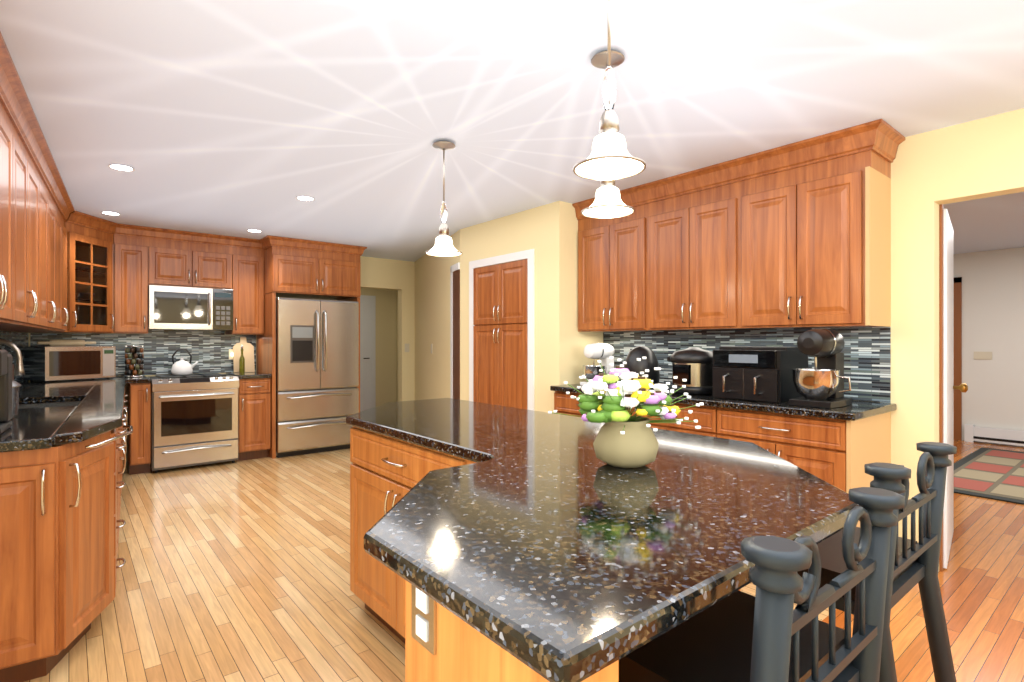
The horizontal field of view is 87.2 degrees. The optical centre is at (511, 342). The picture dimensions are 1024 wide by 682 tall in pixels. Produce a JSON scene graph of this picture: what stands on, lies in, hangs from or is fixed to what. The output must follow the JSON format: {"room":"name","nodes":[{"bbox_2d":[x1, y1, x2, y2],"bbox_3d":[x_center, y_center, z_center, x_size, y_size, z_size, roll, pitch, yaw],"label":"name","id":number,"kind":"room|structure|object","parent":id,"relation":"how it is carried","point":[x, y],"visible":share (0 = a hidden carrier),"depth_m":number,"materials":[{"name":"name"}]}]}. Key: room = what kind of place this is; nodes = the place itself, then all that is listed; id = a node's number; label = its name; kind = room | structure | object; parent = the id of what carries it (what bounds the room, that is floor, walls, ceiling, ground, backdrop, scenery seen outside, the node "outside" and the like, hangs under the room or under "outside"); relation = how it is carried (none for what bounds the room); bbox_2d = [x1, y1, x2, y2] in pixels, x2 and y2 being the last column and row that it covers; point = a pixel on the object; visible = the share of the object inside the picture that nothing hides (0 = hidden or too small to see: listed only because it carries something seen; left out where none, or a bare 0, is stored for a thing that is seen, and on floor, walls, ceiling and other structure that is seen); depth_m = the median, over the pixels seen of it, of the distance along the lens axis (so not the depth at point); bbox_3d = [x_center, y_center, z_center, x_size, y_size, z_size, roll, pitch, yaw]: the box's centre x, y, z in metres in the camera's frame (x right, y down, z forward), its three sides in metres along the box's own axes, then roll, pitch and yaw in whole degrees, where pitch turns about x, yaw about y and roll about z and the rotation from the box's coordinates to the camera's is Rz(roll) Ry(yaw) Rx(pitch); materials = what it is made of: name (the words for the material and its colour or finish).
{"room":"kitchen","nodes":[
{"label":"kitchen","id":0,"kind":"room"},
{"bbox_2d":[361,288,396,406],"bbox_3d":[-2.979,0.060,9.156,2.390,2.440,0.120,0,0,-39],"label":"wall","id":1,"kind":"structure","parent":0,"point":[386,299],"depth_m":9.66,"materials":[{"name":"white paint"}]},
{"bbox_2d":[360,295,375,411],"bbox_3d":[-2.832,0.230,9.151,1.110,2.100,0.069,0,0,-40],"label":"door","id":2,"kind":"structure","parent":1,"relation":"in","point":[367,352],"depth_m":9.43,"materials":[{"name":"white"}]},
{"bbox_2d":[397,290,397,401],"bbox_3d":[-1.458,0.060,9.095,0.120,2.440,1.890,0,0,-39],"label":"wall","id":3,"kind":"structure","parent":0,"point":[397,290],"depth_m":9.75,"materials":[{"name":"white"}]},
{"bbox_2d":[0,108,1023,571],"bbox_3d":[-0.024,0.060,2.128,5.270,2.440,10.685,0,0,-40],"label":"wall","id":4,"kind":"structure","parent":0,"point":[932,170],"depth_m":3.09,"materials":[{"name":"beige paint"}]},
{"bbox_2d":[0,75,15,326],"bbox_3d":[-2.336,-0.573,2.218,0.380,0.965,0.467,0,0,-40],"label":"upper cabinet","id":5,"kind":"object","parent":4,"relation":"attached to","point":[7,104],"depth_m":2.41,"materials":[{"name":"brown wood"}]},
{"bbox_2d":[0,331,31,382],"bbox_3d":[-3.376,0.131,3.396,0.321,0.436,4.221,0,0,-39],"label":"backsplash","id":6,"kind":"structure","parent":4,"relation":"attached to","point":[21,340],"depth_m":4.55,"materials":[{"name":"tile"}]},
{"bbox_2d":[0,143,43,330],"bbox_3d":[-2.852,-0.573,2.943,0.379,0.965,0.467,0,0,-40],"label":"upper cabinet","id":7,"kind":"object","parent":4,"relation":"attached to","point":[36,207],"depth_m":3.20,"materials":[{"name":"brown wood"}]},
{"bbox_2d":[16,111,31,326],"bbox_3d":[-2.593,-0.573,2.581,0.380,0.965,0.467,0,0,-40],"label":"upper cabinet","id":8,"kind":"object","parent":4,"relation":"attached to","point":[23,140],"depth_m":2.77,"materials":[{"name":"brown wood"}]},
{"bbox_2d":[20,211,67,331],"bbox_3d":[-3.882,-0.573,4.394,0.380,0.965,0.467,0,0,-40],"label":"upper cabinet","id":9,"kind":"object","parent":4,"relation":"attached to","point":[65,212],"depth_m":4.54,"materials":[{"name":"brown wood"}]},
{"bbox_2d":[44,163,51,330],"bbox_3d":[-3.109,-0.573,3.306,0.379,0.965,0.468,0,0,-40],"label":"upper cabinet","id":10,"kind":"object","parent":4,"relation":"attached to","point":[47,174],"depth_m":3.57,"materials":[{"name":"brown wood"}]},
{"bbox_2d":[52,183,59,330],"bbox_3d":[-3.367,-0.573,3.669,0.379,0.965,0.468,0,0,-40],"label":"upper cabinet","id":11,"kind":"object","parent":4,"relation":"attached to","point":[55,194],"depth_m":3.98,"materials":[{"name":"brown wood"}]},
{"bbox_2d":[60,199,63,330],"bbox_3d":[-3.625,-0.573,4.032,0.380,0.965,0.468,0,0,-40],"label":"upper cabinet","id":12,"kind":"object","parent":4,"relation":"attached to","point":[61,200],"depth_m":4.32,"materials":[{"name":"brown wood"}]},
{"bbox_2d":[14,211,117,332],"bbox_3d":[-4.119,-0.624,5.006,0.724,1.068,0.790,0,0,-40],"label":"upper cabinet","id":13,"kind":"object","parent":4,"relation":"attached to","point":[90,275],"visible":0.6,"depth_m":4.96,"materials":[{"name":"brown wood"}]},
{"bbox_2d":[32,330,255,375],"bbox_3d":[-3.815,0.108,5.762,1.992,0.481,0.010,0,0,-39],"label":"backsplash","id":14,"kind":"structure","parent":4,"relation":"attached to","point":[208,351],"depth_m":5.83,"materials":[{"name":"tile"}]},
{"bbox_2d":[229,349,232,359],"bbox_3d":[-3.232,0.140,6.216,0.070,0.120,0.032,0,0,-40],"label":"outlet","id":15,"kind":"object","parent":14,"relation":"attached to","point":[230,354],"visible":0.71,"depth_m":6.21,"materials":[{"name":"beige plastic"}]},
{"bbox_2d":[148,285,232,329],"bbox_3d":[-3.452,-0.355,5.767,0.766,0.440,0.439,0,0,-40],"label":"over-the-range microwave","id":16,"kind":"object","parent":4,"relation":"attached to","point":[179,308],"visible":1,"depth_m":5.62,"materials":[{"name":"silver metal"}]},
{"bbox_2d":[113,224,366,334],"bbox_3d":[-2.937,-0.624,6.033,2.458,1.068,0.710,0,0,-40],"label":"upper cabinets","id":17,"kind":"object","parent":4,"relation":"attached to","point":[249,272],"visible":1,"depth_m":5.91,"materials":[{"name":"brown wood"}]},
{"bbox_2d":[405,344,408,351],"bbox_3d":[-1.499,0.080,7.675,0.070,0.120,0.007,0,0,-40],"label":"switch plates","id":18,"kind":"object","parent":4,"relation":"attached to","point":[406,347],"visible":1,"depth_m":7.67,"materials":[{"name":"beige plastic"}]},
{"bbox_2d":[431,262,459,399],"bbox_3d":[-0.781,0.230,6.132,0.429,2.100,1.256,0,0,-40],"label":"door frame","id":19,"kind":"structure","parent":4,"relation":"attached to","point":[454,331],"depth_m":5.65,"materials":[{"name":"white wood"}]},
{"bbox_2d":[473,259,527,409],"bbox_3d":[-0.134,0.275,4.989,0.058,2.010,0.810,0,0,-40],"label":"pantry doors","id":20,"kind":"structure","parent":4,"relation":"in","point":[500,335],"depth_m":4.96,"materials":[{"name":"brown wood"}]},
{"bbox_2d":[577,203,643,331],"bbox_3d":[0.903,-0.561,4.365,0.349,0.942,0.709,0,0,-40],"label":"upper cabinet","id":21,"kind":"object","parent":4,"relation":"attached to","point":[610,250],"depth_m":4.24,"materials":[{"name":"brown wood"}]},
{"bbox_2d":[644,179,735,330],"bbox_3d":[1.355,-0.561,3.817,0.349,0.942,0.710,0,0,-40],"label":"upper cabinet","id":22,"kind":"object","parent":4,"relation":"attached to","point":[690,236],"depth_m":3.69,"materials":[{"name":"brown wood"}]},
{"bbox_2d":[469,204,1023,571],"bbox_3d":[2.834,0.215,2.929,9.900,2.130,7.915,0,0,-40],"label":"door trim","id":23,"kind":"structure","parent":4,"relation":"attached to","point":[519,255],"depth_m":4.85,"materials":[{"name":"white wood"}]},
{"bbox_2d":[603,327,890,402],"bbox_3d":[1.492,0.130,3.918,0.010,0.439,2.148,0,0,-40],"label":"backsplash","id":24,"kind":"structure","parent":4,"relation":"attached to","point":[867,359],"depth_m":3.54,"materials":[{"name":"tile"}]},
{"bbox_2d":[736,147,893,329],"bbox_3d":[1.812,-0.561,3.262,0.350,0.942,0.729,0,0,-40],"label":"upper cabinet","id":25,"kind":"object","parent":4,"relation":"attached to","point":[795,235],"depth_m":3.08,"materials":[{"name":"brown wood"}]},
{"bbox_2d":[943,209,967,568],"bbox_3d":[2.672,0.260,3.354,0.802,2.020,0.226,0,0,-40],"label":"door","id":26,"kind":"structure","parent":4,"relation":"in","point":[949,387],"depth_m":3.14,"materials":[{"name":"white wood"}]},
{"bbox_2d":[0,0,1023,261],"bbox_3d":[1.290,-1.200,4.582,10.420,0.080,12.670,0,0,-40],"label":"ceiling","id":27,"kind":"structure","parent":0,"point":[236,118],"depth_m":2.53,"materials":[{"name":"white paint"}]},
{"bbox_2d":[100,212,120,215],"bbox_3d":[-3.605,-1.158,4.830,0.148,0.003,0.148,0,0,42],"label":"recessed light","id":28,"kind":"object","parent":27,"relation":"in","point":[107,213],"depth_m":4.83,"materials":[{"name":"white glass"}]},
{"bbox_2d":[108,164,134,171],"bbox_3d":[-2.590,-1.158,3.567,0.148,0.003,0.148,0,0,42],"label":"recessed light","id":29,"kind":"object","parent":27,"relation":"in","point":[130,169],"depth_m":3.56,"materials":[{"name":"white glass"}]},
{"bbox_2d":[247,230,261,232],"bbox_3d":[-2.679,-1.158,5.593,0.148,0.003,0.148,0,0,42],"label":"recessed light","id":30,"kind":"object","parent":27,"relation":"in","point":[256,231],"depth_m":5.62,"materials":[{"name":"white"}]},
{"bbox_2d":[296,196,314,200],"bbox_3d":[-1.664,-1.158,4.330,0.148,0.003,0.148,0,0,42],"label":"recessed light","id":31,"kind":"object","parent":27,"relation":"in","point":[303,198],"depth_m":4.33,"materials":[{"name":"white glass"}]},
{"bbox_2d":[425,141,461,256],"bbox_3d":[-0.396,-0.837,3.121,0.214,0.646,0.214,0,0,-40],"label":"pendant light","id":32,"kind":"object","parent":27,"relation":"hanging from","point":[443,246],"visible":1,"depth_m":3.10,"materials":[{"name":"white glass"}]},
{"bbox_2d":[581,50,634,218],"bbox_3d":[0.387,-0.842,2.172,0.214,0.636,0.214,0,0,-40],"label":"pendant light","id":33,"kind":"object","parent":27,"relation":"hanging from","point":[607,203],"visible":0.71,"depth_m":2.15,"materials":[{"name":"white glass"}]},
{"bbox_2d":[573,0,645,179],"bbox_3d":[0.289,-0.837,1.599,0.214,0.646,0.214,0,0,-40],"label":"pendant light","id":34,"kind":"object","parent":27,"relation":"hanging from","point":[610,157],"visible":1,"depth_m":1.59,"materials":[{"name":"white glass"}]},
{"bbox_2d":[25,440,1023,681],"bbox_3d":[1.290,1.310,4.582,10.420,0.060,12.670,0,0,-40],"label":"floor","id":35,"kind":"structure","parent":0,"point":[236,571],"depth_m":2.75,"materials":[{"name":"brown wood"}]},
{"bbox_2d":[0,431,113,681],"bbox_3d":[-1.983,0.838,2.057,0.759,0.885,0.491,0,0,-40],"label":"base cabinet","id":36,"kind":"object","parent":35,"relation":"on","point":[56,550],"visible":1,"depth_m":2.02,"materials":[{"name":"brown wood"}]},
{"bbox_2d":[85,425,132,448],"bbox_3d":[-1.804,0.420,2.421,0.196,0.012,0.561,0,0,-40],"label":"towel bar","id":37,"kind":"object","parent":36,"relation":"attached to","point":[113,438],"visible":1,"depth_m":2.33,"materials":[{"name":"silver metal"}]},
{"bbox_2d":[36,394,127,432],"bbox_3d":[-3.123,0.838,3.733,0.855,0.884,0.552,0,0,-40],"label":"base cabinet","id":38,"kind":"object","parent":35,"relation":"on","point":[125,416],"depth_m":4.37,"materials":[{"name":"brown wood"}]},
{"bbox_2d":[90,426,123,628],"bbox_3d":[-2.234,0.838,2.397,0.746,0.884,0.450,0,0,-40],"label":"base cabinet","id":39,"kind":"object","parent":35,"relation":"on","point":[119,454],"depth_m":2.66,"materials":[{"name":"brown wood"}]},
{"bbox_2d":[0,376,150,452],"bbox_3d":[-3.009,0.370,3.660,1.222,0.040,4.279,0,0,-39],"label":"countertop","id":40,"kind":"structure","parent":39,"relation":"on","point":[98,410],"depth_m":2.64,"materials":[{"name":"stone"}]},
{"bbox_2d":[0,350,11,433],"bbox_3d":[-2.071,0.189,2.059,0.200,0.320,0.260,0,0,-35],"label":"coffee maker","id":41,"kind":"object","parent":40,"relation":"on","point":[5,390],"visible":1,"depth_m":2.13,"materials":[{"name":"black plastic"}]},
{"bbox_2d":[7,351,13,380],"bbox_3d":[-3.408,0.204,3.587,0.110,0.290,0.120,0,0,-35],"label":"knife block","id":42,"kind":"object","parent":40,"relation":"on","point":[12,370],"visible":0.11,"depth_m":3.62,"materials":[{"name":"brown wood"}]},
{"bbox_2d":[0,339,24,374],"bbox_3d":[-2.950,0.163,3.071,0.254,0.372,0.142,0,0,-40],"label":"faucet","id":43,"kind":"object","parent":40,"relation":"on","point":[19,369],"visible":1,"depth_m":3.09,"materials":[{"name":"silver metal"}]},
{"bbox_2d":[12,380,21,415],"bbox_3d":[-2.421,0.243,2.448,0.279,0.212,0.279,0,0,-40],"label":"pot","id":44,"kind":"object","parent":40,"relation":"on","point":[16,386],"visible":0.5,"depth_m":2.49,"materials":[{"name":"silver metal"}]},
{"bbox_2d":[18,401,81,408],"bbox_3d":[-2.776,0.485,3.147,0.430,0.189,0.750,0,0,-35],"label":"sink bowl","id":45,"kind":"object","parent":40,"relation":"in","point":[39,405],"depth_m":3.45,"materials":[{"name":"silver metal"}]},
{"bbox_2d":[24,346,115,381],"bbox_3d":[-4.108,0.194,5.012,0.363,0.310,0.560,0,0,26],"label":"microwave","id":46,"kind":"object","parent":40,"relation":"on","point":[47,363],"depth_m":4.85,"materials":[{"name":"silver metal"}]},
{"bbox_2d":[37,340,95,345],"bbox_3d":[-4.136,0.007,5.003,0.060,0.060,0.460,0,0,26],"label":"rolling pin","id":47,"kind":"object","parent":46,"relation":"on","point":[66,342],"visible":1,"depth_m":4.97,"materials":[{"name":"beige wood"}]},
{"bbox_2d":[124,346,143,376],"bbox_3d":[-3.817,0.193,5.433,0.170,0.312,0.170,0,0,-40],"label":"spice carousel","id":48,"kind":"object","parent":40,"relation":"on","point":[134,366],"visible":1,"depth_m":5.38,"materials":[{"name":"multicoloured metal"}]},
{"bbox_2d":[124,436,126,564],"bbox_3d":[-2.763,0.950,3.157,0.797,0.660,0.900,0,0,-40],"label":"base cabinet","id":49,"kind":"object","parent":35,"relation":"on","point":[125,445],"depth_m":3.01,"materials":[{"name":"brown wood"}]},
{"bbox_2d":[149,373,238,472],"bbox_3d":[-3.362,0.815,5.659,0.766,0.929,0.719,0,0,-40],"label":"range","id":50,"kind":"object","parent":35,"relation":"on","point":[194,419],"visible":0.85,"depth_m":5.41,"materials":[{"name":"silver metal"}]},
{"bbox_2d":[171,349,197,374],"bbox_3d":[-3.498,0.210,5.747,0.252,0.278,0.200,0,0,-40],"label":"kettle","id":51,"kind":"object","parent":50,"relation":"on","point":[181,367],"visible":1,"depth_m":5.68,"materials":[{"name":"white ceramic"}]},
{"bbox_2d":[236,377,272,460],"bbox_3d":[-2.978,0.838,6.058,0.325,0.885,0.619,0,0,-40],"label":"base cabinet","id":52,"kind":"object","parent":35,"relation":"on","point":[256,418],"depth_m":5.83,"materials":[{"name":"brown wood"}]},
{"bbox_2d":[226,372,270,378],"bbox_3d":[-2.970,0.370,6.047,0.324,0.040,0.645,0,0,-39],"label":"countertop","id":53,"kind":"structure","parent":52,"relation":"on","point":[247,375],"depth_m":5.84,"materials":[{"name":"stone"}]},
{"bbox_2d":[239,345,244,372],"bbox_3d":[-3.052,0.189,6.076,0.056,0.320,0.055,0,0,-40],"label":"oil bottle","id":54,"kind":"object","parent":53,"relation":"on","point":[242,364],"visible":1,"depth_m":6.06,"materials":[{"name":"green glass"}]},
{"bbox_2d":[233,337,254,372],"bbox_3d":[-3.123,0.145,6.257,0.220,0.408,0.075,0,0,-40],"label":"cutting board","id":55,"kind":"object","parent":53,"relation":"on","point":[248,351],"visible":0.88,"depth_m":6.26,"materials":[{"name":"beige wood"}]},
{"bbox_2d":[276,298,358,457],"bbox_3d":[-2.399,0.393,6.416,0.928,1.775,0.777,0,0,-40],"label":"fridge","id":56,"kind":"object","parent":35,"relation":"on","point":[317,371],"visible":0.88,"depth_m":6.13,"materials":[{"name":"silver metal"}]},
{"bbox_2d":[350,426,740,681],"bbox_3d":[-0.163,0.836,1.998,1.290,0.889,2.390,0,0,-40],"label":"kitchen island","id":57,"kind":"object","parent":35,"relation":"on","point":[387,473],"visible":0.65,"depth_m":2.12,"materials":[{"name":"brown wood"}]},
{"bbox_2d":[411,584,435,654],"bbox_3d":[-0.162,0.492,0.975,0.008,0.115,0.080,0,0,-40],"label":"outlet","id":58,"kind":"object","parent":57,"relation":"attached to","point":[423,619],"visible":0.81,"depth_m":0.96,"materials":[{"name":"white plastic"}]},
{"bbox_2d":[346,398,859,681],"bbox_3d":[-0.174,0.370,1.995,1.430,0.040,2.460,0,0,-40],"label":"island countertop","id":59,"kind":"structure","parent":57,"relation":"on","point":[549,547],"depth_m":1.03,"materials":[{"name":"stone"}]},
{"bbox_2d":[548,357,703,467],"bbox_3d":[0.346,0.195,1.524,0.412,0.308,0.420,0,0,-40],"label":"flower vase","id":60,"kind":"object","parent":59,"relation":"on","point":[624,438],"visible":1,"depth_m":1.47,"materials":[{"name":"beige ceramic"}]},
{"bbox_2d":[554,391,581,416],"bbox_3d":[0.799,0.838,4.279,0.619,0.884,0.709,0,0,-40],"label":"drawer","id":61,"kind":"object","parent":35,"relation":"on","point":[563,402],"depth_m":4.24,"materials":[{"name":"brown wood"}]},
{"bbox_2d":[630,403,713,436],"bbox_3d":[1.251,0.838,3.732,0.619,0.884,0.710,0,0,-40],"label":"drawer","id":62,"kind":"object","parent":35,"relation":"on","point":[704,415],"depth_m":3.39,"materials":[{"name":"brown wood"}]},
{"bbox_2d":[619,487,904,681],"bbox_3d":[0.392,0.778,1.002,0.494,1.010,0.566,0,0,-40],"label":"stool","id":63,"kind":"object","parent":35,"relation":"on","point":[766,633],"visible":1,"depth_m":0.91,"materials":[{"name":"grey wood"}]},
{"bbox_2d":[714,407,890,526],"bbox_3d":[1.708,0.838,3.176,0.620,0.884,0.729,0,0,-40],"label":"base cabinet","id":64,"kind":"object","parent":35,"relation":"on","point":[838,453],"depth_m":2.88,"materials":[{"name":"brown wood"}]},
{"bbox_2d":[550,384,896,420],"bbox_3d":[1.251,0.370,3.700,0.658,0.040,2.178,0,0,-40],"label":"countertop","id":65,"kind":"structure","parent":64,"relation":"on","point":[855,410],"depth_m":3.00,"materials":[{"name":"stone"}]},
{"bbox_2d":[580,343,614,384],"bbox_3d":[0.723,0.178,4.363,0.308,0.342,0.233,0,0,-40],"label":"mixer","id":66,"kind":"object","parent":65,"relation":"on","point":[603,352],"visible":0.58,"depth_m":4.31,"materials":[{"name":"white plastic"}]},
{"bbox_2d":[624,346,659,389],"bbox_3d":[0.950,0.189,4.023,0.325,0.320,0.270,0,0,-40],"label":"air fryer","id":67,"kind":"object","parent":65,"relation":"on","point":[649,362],"visible":0.65,"depth_m":3.94,"materials":[{"name":"black plastic"}]},
{"bbox_2d":[667,347,712,394],"bbox_3d":[1.248,0.192,3.686,0.325,0.315,0.380,0,0,-40],"label":"pressure cooker","id":68,"kind":"object","parent":65,"relation":"on","point":[693,366],"visible":0.88,"depth_m":3.55,"materials":[{"name":"black plastic"}]},
{"bbox_2d":[713,347,807,402],"bbox_3d":[1.523,0.189,3.342,0.457,0.320,0.420,0,0,-40],"label":"air fryer","id":69,"kind":"object","parent":65,"relation":"on","point":[763,374],"visible":1,"depth_m":3.20,"materials":[{"name":"black plastic"}]},
{"bbox_2d":[789,328,851,408],"bbox_3d":[1.749,0.136,2.985,0.383,0.426,0.290,0,0,-40],"label":"mixer","id":70,"kind":"object","parent":65,"relation":"on","point":[820,384],"visible":1,"depth_m":2.91,"materials":[{"name":"black plastic"}]},
{"bbox_2d":[797,442,956,681],"bbox_3d":[0.866,0.778,1.465,0.494,1.010,0.566,0,0,-40],"label":"stool","id":71,"kind":"object","parent":35,"relation":"on","point":[912,562],"visible":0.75,"depth_m":1.39,"materials":[{"name":"grey wood"}]},
{"bbox_2d":[954,447,1023,504],"bbox_3d":[4.913,1.272,5.281,2.700,0.015,0.900,0,0,-40],"label":"rug","id":72,"kind":"object","parent":35,"relation":"on","point":[991,473],"visible":0.9,"depth_m":5.10,"materials":[{"name":"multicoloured carpet"}]},
{"bbox_2d":[954,247,1023,439],"bbox_3d":[6.479,0.060,6.384,0.120,2.440,3.750,0,0,-39],"label":"wall","id":73,"kind":"structure","parent":0,"point":[993,306],"depth_m":6.78,"materials":[{"name":"white paint"}]},
{"bbox_2d":[974,352,991,359],"bbox_3d":[6.005,0.170,6.856,0.009,0.100,0.180,0,0,-40],"label":"switch plate","id":74,"kind":"object","parent":73,"relation":"attached to","point":[983,355],"visible":1,"depth_m":6.85,"materials":[{"name":"beige plastic"}]},
{"bbox_2d":[964,424,1023,445],"bbox_3d":[6.705,1.170,5.942,0.067,0.220,2.640,0,0,-40],"label":"baseboard heater","id":75,"kind":"object","parent":73,"relation":"attached to","point":[973,433],"visible":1,"depth_m":6.73,"materials":[{"name":"white metal"}]}
]}

